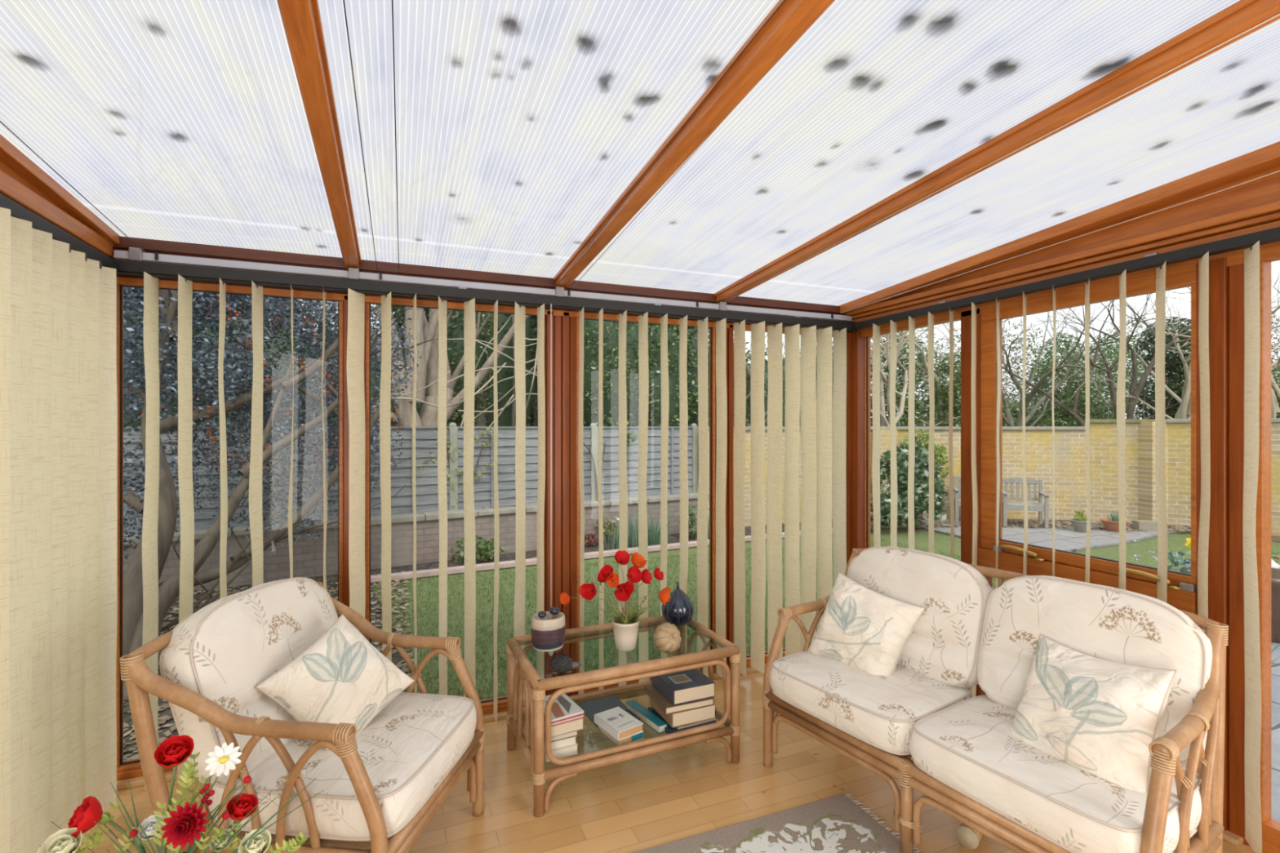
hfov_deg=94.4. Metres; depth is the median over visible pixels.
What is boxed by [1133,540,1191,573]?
flowers
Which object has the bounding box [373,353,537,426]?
hedge
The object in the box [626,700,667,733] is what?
book
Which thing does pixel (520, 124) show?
ceiling
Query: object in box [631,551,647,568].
flower
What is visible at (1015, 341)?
thicket
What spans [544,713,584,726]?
book
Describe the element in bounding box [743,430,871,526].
wall
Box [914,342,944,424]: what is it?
tree
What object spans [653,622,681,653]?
gourd
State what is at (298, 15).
trim
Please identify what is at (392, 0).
wire
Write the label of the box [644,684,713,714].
book
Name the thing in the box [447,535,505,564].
perennials
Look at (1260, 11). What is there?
roof beam
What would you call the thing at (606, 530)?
perennials
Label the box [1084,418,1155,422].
coping
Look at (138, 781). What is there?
trim
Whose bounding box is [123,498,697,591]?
garden bed
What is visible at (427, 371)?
bare tree
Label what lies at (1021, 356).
tree
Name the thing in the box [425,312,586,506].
conifer
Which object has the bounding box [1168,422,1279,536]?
wall
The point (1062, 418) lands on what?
evergreen tree
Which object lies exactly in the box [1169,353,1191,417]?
evergreen tree
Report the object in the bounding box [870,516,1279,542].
ground leaves
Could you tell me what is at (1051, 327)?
bare tree
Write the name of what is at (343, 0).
wire
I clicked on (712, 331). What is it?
window
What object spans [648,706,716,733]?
book
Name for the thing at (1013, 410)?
evergreen tree
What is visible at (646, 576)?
flower
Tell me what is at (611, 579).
flower
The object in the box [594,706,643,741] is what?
book
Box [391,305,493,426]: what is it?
tree
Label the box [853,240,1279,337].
trim
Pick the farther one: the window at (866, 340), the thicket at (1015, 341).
the thicket at (1015, 341)
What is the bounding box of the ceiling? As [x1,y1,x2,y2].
[0,0,1279,306]
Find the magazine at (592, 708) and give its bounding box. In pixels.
[577,695,639,730]
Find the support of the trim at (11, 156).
attached to the ceiling
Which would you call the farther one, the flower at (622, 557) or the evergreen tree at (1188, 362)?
the evergreen tree at (1188, 362)
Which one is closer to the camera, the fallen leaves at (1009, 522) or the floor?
the floor
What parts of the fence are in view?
panel, post, panel, post, panel, post, panel, post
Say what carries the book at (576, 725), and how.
on the book at (574, 734)
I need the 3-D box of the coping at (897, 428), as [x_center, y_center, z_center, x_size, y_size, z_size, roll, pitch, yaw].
[6.064,0.030,10.506,3.291,0.060,0.300,0,0,9]
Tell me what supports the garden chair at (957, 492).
on the patio at (1069, 540)
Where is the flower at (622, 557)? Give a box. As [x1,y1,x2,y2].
[614,550,630,564]
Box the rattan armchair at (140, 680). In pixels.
[119,582,484,852]
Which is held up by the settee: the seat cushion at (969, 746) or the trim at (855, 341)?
the seat cushion at (969, 746)
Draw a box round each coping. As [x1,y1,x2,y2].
[123,492,709,545]
[708,426,888,430]
[888,426,1084,430]
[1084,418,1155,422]
[1164,417,1279,422]
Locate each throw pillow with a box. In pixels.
[255,613,414,751]
[807,571,925,675]
[1010,634,1177,792]
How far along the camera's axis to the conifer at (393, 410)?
11.42 m
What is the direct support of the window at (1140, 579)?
in the wall
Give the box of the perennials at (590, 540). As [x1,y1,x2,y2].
[584,532,599,546]
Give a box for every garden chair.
[953,475,960,521]
[1002,478,1049,528]
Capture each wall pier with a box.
[697,430,709,519]
[871,430,897,509]
[1137,421,1168,522]
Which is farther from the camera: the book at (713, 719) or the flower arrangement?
the book at (713, 719)
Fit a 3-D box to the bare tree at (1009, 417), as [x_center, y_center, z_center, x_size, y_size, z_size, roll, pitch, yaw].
[8.043,-0.773,14.402,6.431,4.805,5.274,0,0,39]
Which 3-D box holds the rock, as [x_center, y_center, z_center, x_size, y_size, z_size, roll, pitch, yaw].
[5.311,1.230,5.077,0.308,0.279,0.244,0,0,-22]
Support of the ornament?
on the coffee table
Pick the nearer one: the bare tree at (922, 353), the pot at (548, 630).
the pot at (548, 630)
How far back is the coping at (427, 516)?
6.99 m
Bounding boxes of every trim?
[0,133,119,244]
[0,160,66,213]
[0,169,112,257]
[109,248,853,332]
[112,235,844,314]
[116,276,848,334]
[116,664,765,790]
[278,0,359,270]
[342,295,364,607]
[370,539,709,583]
[553,0,790,280]
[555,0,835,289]
[714,0,1258,296]
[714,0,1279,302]
[715,324,733,670]
[745,528,832,542]
[839,141,1279,314]
[845,200,1279,315]
[845,331,863,565]
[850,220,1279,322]
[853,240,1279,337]
[902,166,1279,297]
[960,309,992,696]
[1195,257,1248,844]
[1222,830,1243,846]
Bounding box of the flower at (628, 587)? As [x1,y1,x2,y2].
[622,581,635,594]
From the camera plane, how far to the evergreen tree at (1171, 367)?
13.91 m
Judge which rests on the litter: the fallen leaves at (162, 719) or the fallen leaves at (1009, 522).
the fallen leaves at (162, 719)
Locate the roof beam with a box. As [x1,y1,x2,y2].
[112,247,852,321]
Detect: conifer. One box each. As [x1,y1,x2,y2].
[295,301,448,426]
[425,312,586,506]
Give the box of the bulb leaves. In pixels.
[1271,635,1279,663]
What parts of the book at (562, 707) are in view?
panel, panel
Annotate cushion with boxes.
[159,577,337,785]
[208,692,476,841]
[768,650,973,755]
[846,546,993,688]
[909,694,1201,852]
[977,575,1212,768]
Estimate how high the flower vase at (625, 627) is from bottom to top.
0.437 m
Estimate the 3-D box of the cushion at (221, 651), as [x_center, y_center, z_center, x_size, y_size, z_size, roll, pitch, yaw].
[-1.267,0.823,2.033,0.292,0.538,0.658,0,0,7]
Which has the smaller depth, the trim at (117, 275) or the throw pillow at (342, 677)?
the throw pillow at (342, 677)
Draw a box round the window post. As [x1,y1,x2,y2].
[544,311,577,696]
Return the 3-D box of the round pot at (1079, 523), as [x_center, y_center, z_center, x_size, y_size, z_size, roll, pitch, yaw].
[6.671,1.418,8.934,0.312,0.334,0.312,0,0,-22]
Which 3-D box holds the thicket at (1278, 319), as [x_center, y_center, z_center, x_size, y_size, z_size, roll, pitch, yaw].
[20.800,-1.117,19.996,5.397,6.303,2.419,0,0,2]
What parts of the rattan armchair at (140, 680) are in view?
rail, leg, rail, armrest, rail, leg, armrest, rail, rail, leg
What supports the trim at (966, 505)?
on the floor
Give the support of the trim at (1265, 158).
attached to the ceiling
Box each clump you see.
[596,518,636,551]
[607,506,654,547]
[633,509,678,546]
[691,506,709,537]
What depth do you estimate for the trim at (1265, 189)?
2.31 m
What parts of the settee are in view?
leg, armrest, leg, rail, rail, rail, leg, armrest, rail, rail, leg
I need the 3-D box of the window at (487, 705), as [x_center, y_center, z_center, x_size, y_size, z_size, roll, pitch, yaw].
[-0.921,0.435,3.029,0.877,2.130,0.076,0,0,-22]
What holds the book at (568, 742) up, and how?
on the book at (562, 753)
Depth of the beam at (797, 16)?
1.63 m
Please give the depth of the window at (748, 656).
3.63 m
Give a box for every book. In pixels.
[544,693,583,722]
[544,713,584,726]
[544,718,583,737]
[544,730,577,742]
[544,736,576,751]
[544,741,577,762]
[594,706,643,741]
[598,725,643,745]
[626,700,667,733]
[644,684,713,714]
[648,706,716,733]
[649,697,715,728]
[651,668,715,705]
[675,716,716,729]
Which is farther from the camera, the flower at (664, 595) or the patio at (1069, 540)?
the patio at (1069, 540)
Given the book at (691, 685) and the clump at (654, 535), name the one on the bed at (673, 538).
the clump at (654, 535)
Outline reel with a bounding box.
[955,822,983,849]
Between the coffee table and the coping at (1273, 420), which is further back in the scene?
the coping at (1273, 420)
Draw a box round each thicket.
[870,327,960,426]
[943,320,1101,425]
[1061,314,1187,419]
[1177,306,1279,415]
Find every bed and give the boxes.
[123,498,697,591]
[370,517,873,575]
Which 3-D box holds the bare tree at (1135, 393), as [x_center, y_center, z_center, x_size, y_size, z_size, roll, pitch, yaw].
[10.705,-1.170,13.281,5.868,5.625,5.630,0,0,3]
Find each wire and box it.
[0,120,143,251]
[342,0,377,270]
[391,0,399,271]
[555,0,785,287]
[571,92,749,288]
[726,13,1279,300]
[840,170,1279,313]
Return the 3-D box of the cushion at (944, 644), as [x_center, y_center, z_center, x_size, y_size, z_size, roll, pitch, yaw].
[1.200,0.812,2.621,0.261,0.517,0.667,0,0,-32]
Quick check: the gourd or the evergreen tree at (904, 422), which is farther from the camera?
the evergreen tree at (904, 422)
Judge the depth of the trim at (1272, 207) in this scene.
2.51 m
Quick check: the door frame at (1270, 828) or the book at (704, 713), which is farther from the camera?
the book at (704, 713)
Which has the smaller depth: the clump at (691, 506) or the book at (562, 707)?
the book at (562, 707)
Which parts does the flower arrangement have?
grass blade, grass blade, stem, grass blade, grass blade, grass blade, stem, grass blade, stem, grass blade, stem, stem, grass blade, grass blade, stem, grass blade, stem, grass blade, flower, grass blade, grass blade, grass blade, grass blade, grass blade, grass blade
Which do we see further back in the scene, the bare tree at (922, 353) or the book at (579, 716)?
the bare tree at (922, 353)
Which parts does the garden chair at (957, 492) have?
leg, post, leg, seat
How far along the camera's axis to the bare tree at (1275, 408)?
12.08 m
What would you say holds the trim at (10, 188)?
attached to the wall
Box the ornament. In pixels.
[548,653,582,675]
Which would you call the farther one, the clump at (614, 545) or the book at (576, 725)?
the clump at (614, 545)
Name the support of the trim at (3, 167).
attached to the wall
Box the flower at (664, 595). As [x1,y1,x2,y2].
[658,586,671,605]
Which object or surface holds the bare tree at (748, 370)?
on the ground at (1176, 541)
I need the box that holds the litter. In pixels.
[123,573,408,761]
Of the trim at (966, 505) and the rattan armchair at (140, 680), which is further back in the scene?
the trim at (966, 505)
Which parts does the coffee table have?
leg, rail, rail, leg, rail, rail, rail, rail, leg, rail, rail, leg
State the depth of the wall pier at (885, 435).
10.29 m
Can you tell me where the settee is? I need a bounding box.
[762,548,1228,852]
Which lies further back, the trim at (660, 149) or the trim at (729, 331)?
the trim at (729, 331)
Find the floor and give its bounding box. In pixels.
[75,670,1264,852]
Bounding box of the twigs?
[370,314,537,426]
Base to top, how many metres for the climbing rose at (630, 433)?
1.548 m
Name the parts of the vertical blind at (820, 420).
pull cord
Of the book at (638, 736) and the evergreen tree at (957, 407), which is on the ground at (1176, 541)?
the evergreen tree at (957, 407)
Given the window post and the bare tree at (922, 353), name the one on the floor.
the window post
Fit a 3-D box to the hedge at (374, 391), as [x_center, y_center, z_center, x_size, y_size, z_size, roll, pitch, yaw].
[-8.216,-0.579,5.600,3.619,5.199,11.298,0,0,36]
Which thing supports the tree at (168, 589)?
on the ground at (1176, 541)
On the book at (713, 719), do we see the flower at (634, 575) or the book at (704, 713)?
the book at (704, 713)
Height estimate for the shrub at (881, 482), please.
1.077 m
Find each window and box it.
[115,284,342,781]
[364,302,544,715]
[577,318,716,694]
[733,328,800,667]
[863,337,870,548]
[977,271,1195,614]
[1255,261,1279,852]
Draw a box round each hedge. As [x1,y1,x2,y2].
[123,286,397,528]
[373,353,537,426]
[707,334,833,426]
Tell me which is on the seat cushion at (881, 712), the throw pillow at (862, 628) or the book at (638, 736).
the throw pillow at (862, 628)
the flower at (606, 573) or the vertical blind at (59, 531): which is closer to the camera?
the vertical blind at (59, 531)
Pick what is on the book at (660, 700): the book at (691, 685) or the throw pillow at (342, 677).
the book at (691, 685)
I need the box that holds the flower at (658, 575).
[653,567,664,580]
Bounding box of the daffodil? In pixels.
[1185,537,1191,549]
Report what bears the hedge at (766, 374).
on the ground at (1176, 541)
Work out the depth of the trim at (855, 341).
3.88 m
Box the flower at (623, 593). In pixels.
[613,582,631,601]
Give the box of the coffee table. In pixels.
[506,615,740,817]
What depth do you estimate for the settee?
1.80 m
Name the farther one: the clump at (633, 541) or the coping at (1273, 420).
the coping at (1273, 420)
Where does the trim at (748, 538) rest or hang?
on the ground at (1176, 541)
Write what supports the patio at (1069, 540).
on the ground at (1176, 541)
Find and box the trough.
[1132,520,1168,531]
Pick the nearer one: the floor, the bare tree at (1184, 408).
the floor
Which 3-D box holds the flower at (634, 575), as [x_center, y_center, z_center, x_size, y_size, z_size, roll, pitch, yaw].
[-0.028,0.658,2.639,0.070,0.074,0.056,0,0,-22]
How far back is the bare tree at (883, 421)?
13.00 m
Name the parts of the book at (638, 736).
panel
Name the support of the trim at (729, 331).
on the floor
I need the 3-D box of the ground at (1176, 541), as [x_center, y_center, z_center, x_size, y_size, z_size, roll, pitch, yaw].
[-0.247,1.670,26.925,100.000,0.100,90.000,0,0,-22]
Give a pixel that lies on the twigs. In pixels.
(508, 403)
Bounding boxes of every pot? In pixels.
[530,606,565,652]
[612,615,639,651]
[1069,510,1095,532]
[1100,518,1129,532]
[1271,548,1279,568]
[1271,567,1279,642]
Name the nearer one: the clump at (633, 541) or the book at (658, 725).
the book at (658, 725)
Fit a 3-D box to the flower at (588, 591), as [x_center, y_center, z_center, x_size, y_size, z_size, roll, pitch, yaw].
[-0.225,0.716,2.571,0.071,0.076,0.070,0,0,-22]
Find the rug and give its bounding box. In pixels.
[633,793,921,852]
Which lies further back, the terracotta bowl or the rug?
the terracotta bowl
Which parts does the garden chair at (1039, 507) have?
leg, rail, rail, seat, leg, post, armrest, leg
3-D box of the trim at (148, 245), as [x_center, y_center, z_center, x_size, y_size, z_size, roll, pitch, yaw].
[-0.403,-0.768,3.206,3.910,0.047,0.042,0,0,-22]
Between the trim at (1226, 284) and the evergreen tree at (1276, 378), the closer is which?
the trim at (1226, 284)
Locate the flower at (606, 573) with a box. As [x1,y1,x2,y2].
[599,564,613,580]
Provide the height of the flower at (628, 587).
0.054 m
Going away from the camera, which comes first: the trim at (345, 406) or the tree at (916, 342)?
the trim at (345, 406)
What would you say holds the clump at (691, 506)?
on the bed at (673, 538)
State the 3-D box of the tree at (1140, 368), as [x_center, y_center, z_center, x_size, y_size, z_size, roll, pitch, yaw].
[32.506,-1.427,38.233,5.968,6.185,5.209,0,0,-6]
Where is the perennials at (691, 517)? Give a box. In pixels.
[678,504,697,539]
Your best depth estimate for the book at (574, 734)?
2.39 m
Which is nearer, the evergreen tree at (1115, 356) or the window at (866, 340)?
the window at (866, 340)
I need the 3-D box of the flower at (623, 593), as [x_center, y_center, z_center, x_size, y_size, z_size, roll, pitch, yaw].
[-0.077,0.720,2.583,0.073,0.078,0.057,0,0,-22]
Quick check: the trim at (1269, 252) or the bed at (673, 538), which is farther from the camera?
the bed at (673, 538)
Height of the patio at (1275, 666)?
0.030 m
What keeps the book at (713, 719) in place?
on the book at (668, 730)
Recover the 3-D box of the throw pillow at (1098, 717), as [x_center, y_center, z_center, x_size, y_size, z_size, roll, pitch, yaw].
[1.416,0.901,1.881,0.310,0.370,0.405,0,0,-28]
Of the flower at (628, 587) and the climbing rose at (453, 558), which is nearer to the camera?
the flower at (628, 587)
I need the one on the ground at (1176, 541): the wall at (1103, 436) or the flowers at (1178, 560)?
the wall at (1103, 436)
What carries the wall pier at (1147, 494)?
on the ground at (1176, 541)
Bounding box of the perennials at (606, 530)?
[595,515,618,542]
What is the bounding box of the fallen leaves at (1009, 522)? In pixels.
[831,518,1191,532]
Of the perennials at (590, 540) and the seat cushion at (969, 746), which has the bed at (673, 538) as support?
the perennials at (590, 540)
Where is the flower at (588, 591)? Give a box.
[578,582,596,600]
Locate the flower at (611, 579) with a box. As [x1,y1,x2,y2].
[605,573,618,587]
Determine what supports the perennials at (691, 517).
on the bed at (673, 538)
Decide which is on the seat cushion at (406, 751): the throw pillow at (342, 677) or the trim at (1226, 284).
the throw pillow at (342, 677)
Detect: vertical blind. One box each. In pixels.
[0,193,117,852]
[112,258,857,789]
[848,226,1279,852]
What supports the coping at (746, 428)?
on the wall at (747, 487)
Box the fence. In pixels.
[123,422,697,534]
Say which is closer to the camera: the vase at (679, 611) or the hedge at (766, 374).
the vase at (679, 611)
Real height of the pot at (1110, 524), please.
0.160 m
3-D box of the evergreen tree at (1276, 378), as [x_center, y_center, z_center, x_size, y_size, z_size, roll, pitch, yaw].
[15.272,0.069,14.072,2.230,3.111,1.265,0,0,-16]
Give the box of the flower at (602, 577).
[596,573,606,582]
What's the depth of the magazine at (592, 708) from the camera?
2.81 m
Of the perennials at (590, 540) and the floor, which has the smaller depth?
the floor
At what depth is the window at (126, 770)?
2.51 m
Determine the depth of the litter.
4.20 m
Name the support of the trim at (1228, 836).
on the floor
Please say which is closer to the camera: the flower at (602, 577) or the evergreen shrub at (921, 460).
the flower at (602, 577)
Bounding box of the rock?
[1271,558,1279,568]
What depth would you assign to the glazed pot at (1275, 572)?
4.31 m
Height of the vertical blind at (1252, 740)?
2.143 m
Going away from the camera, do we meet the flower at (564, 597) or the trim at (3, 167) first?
the trim at (3, 167)
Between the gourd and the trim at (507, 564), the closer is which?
the gourd
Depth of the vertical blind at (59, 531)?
1.92 m
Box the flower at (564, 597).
[560,592,569,604]
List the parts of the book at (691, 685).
panel, panel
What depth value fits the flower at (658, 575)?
2.70 m
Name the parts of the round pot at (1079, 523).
pot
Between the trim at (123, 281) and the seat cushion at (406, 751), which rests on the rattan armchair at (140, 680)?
the seat cushion at (406, 751)
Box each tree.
[123,286,438,701]
[288,301,529,426]
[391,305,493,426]
[583,319,709,426]
[707,328,921,426]
[832,311,1065,426]
[832,321,1007,426]
[870,333,957,426]
[884,300,1144,426]
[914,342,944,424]
[928,351,960,426]
[937,278,1279,426]
[1002,301,1128,426]
[1002,355,1064,417]
[1002,400,1040,426]
[1025,332,1109,426]
[1065,271,1279,418]
[1082,327,1147,419]
[1105,368,1178,419]
[1126,266,1279,418]
[1134,317,1191,419]
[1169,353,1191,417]
[1271,365,1279,417]
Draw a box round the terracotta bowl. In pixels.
[1100,510,1129,532]
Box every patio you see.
[885,517,1191,551]
[1271,642,1279,822]
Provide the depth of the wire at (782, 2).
1.67 m
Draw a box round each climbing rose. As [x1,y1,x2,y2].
[406,427,501,560]
[583,431,638,545]
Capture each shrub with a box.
[870,436,950,530]
[870,463,888,501]
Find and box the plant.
[1103,510,1126,521]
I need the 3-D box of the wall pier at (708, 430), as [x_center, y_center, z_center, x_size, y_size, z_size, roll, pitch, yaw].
[1.048,0.810,9.295,0.240,1.620,0.240,0,0,-5]
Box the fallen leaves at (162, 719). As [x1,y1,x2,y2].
[123,570,414,759]
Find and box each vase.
[560,550,671,651]
[661,582,694,626]
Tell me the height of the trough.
0.155 m
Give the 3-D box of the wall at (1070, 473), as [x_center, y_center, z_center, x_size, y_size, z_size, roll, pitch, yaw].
[6.064,0.840,10.506,3.291,1.560,0.220,0,0,9]
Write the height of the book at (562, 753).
0.040 m
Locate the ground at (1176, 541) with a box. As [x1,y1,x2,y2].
[370,528,1279,700]
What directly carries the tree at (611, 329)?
on the ground at (1176, 541)
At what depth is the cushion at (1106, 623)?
2.03 m
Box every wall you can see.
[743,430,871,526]
[897,430,1087,519]
[1084,422,1137,522]
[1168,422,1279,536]
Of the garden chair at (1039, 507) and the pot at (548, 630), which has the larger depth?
the garden chair at (1039, 507)
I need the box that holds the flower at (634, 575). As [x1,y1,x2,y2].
[626,565,642,582]
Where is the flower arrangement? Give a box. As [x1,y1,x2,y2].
[37,735,323,852]
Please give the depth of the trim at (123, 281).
2.87 m
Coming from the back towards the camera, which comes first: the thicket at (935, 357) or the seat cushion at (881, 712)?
the thicket at (935, 357)
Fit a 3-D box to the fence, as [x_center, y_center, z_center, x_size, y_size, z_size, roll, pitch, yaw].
[-2.947,0.515,6.922,9.079,1.130,0.100,0,0,-32]
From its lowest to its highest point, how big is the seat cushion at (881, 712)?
0.164 m
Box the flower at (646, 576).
[640,568,653,583]
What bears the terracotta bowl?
on the patio at (1069, 540)
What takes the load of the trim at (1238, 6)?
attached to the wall
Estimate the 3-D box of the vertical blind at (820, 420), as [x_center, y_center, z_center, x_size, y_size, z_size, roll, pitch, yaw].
[-0.369,0.390,3.123,3.840,2.151,0.131,0,0,-22]

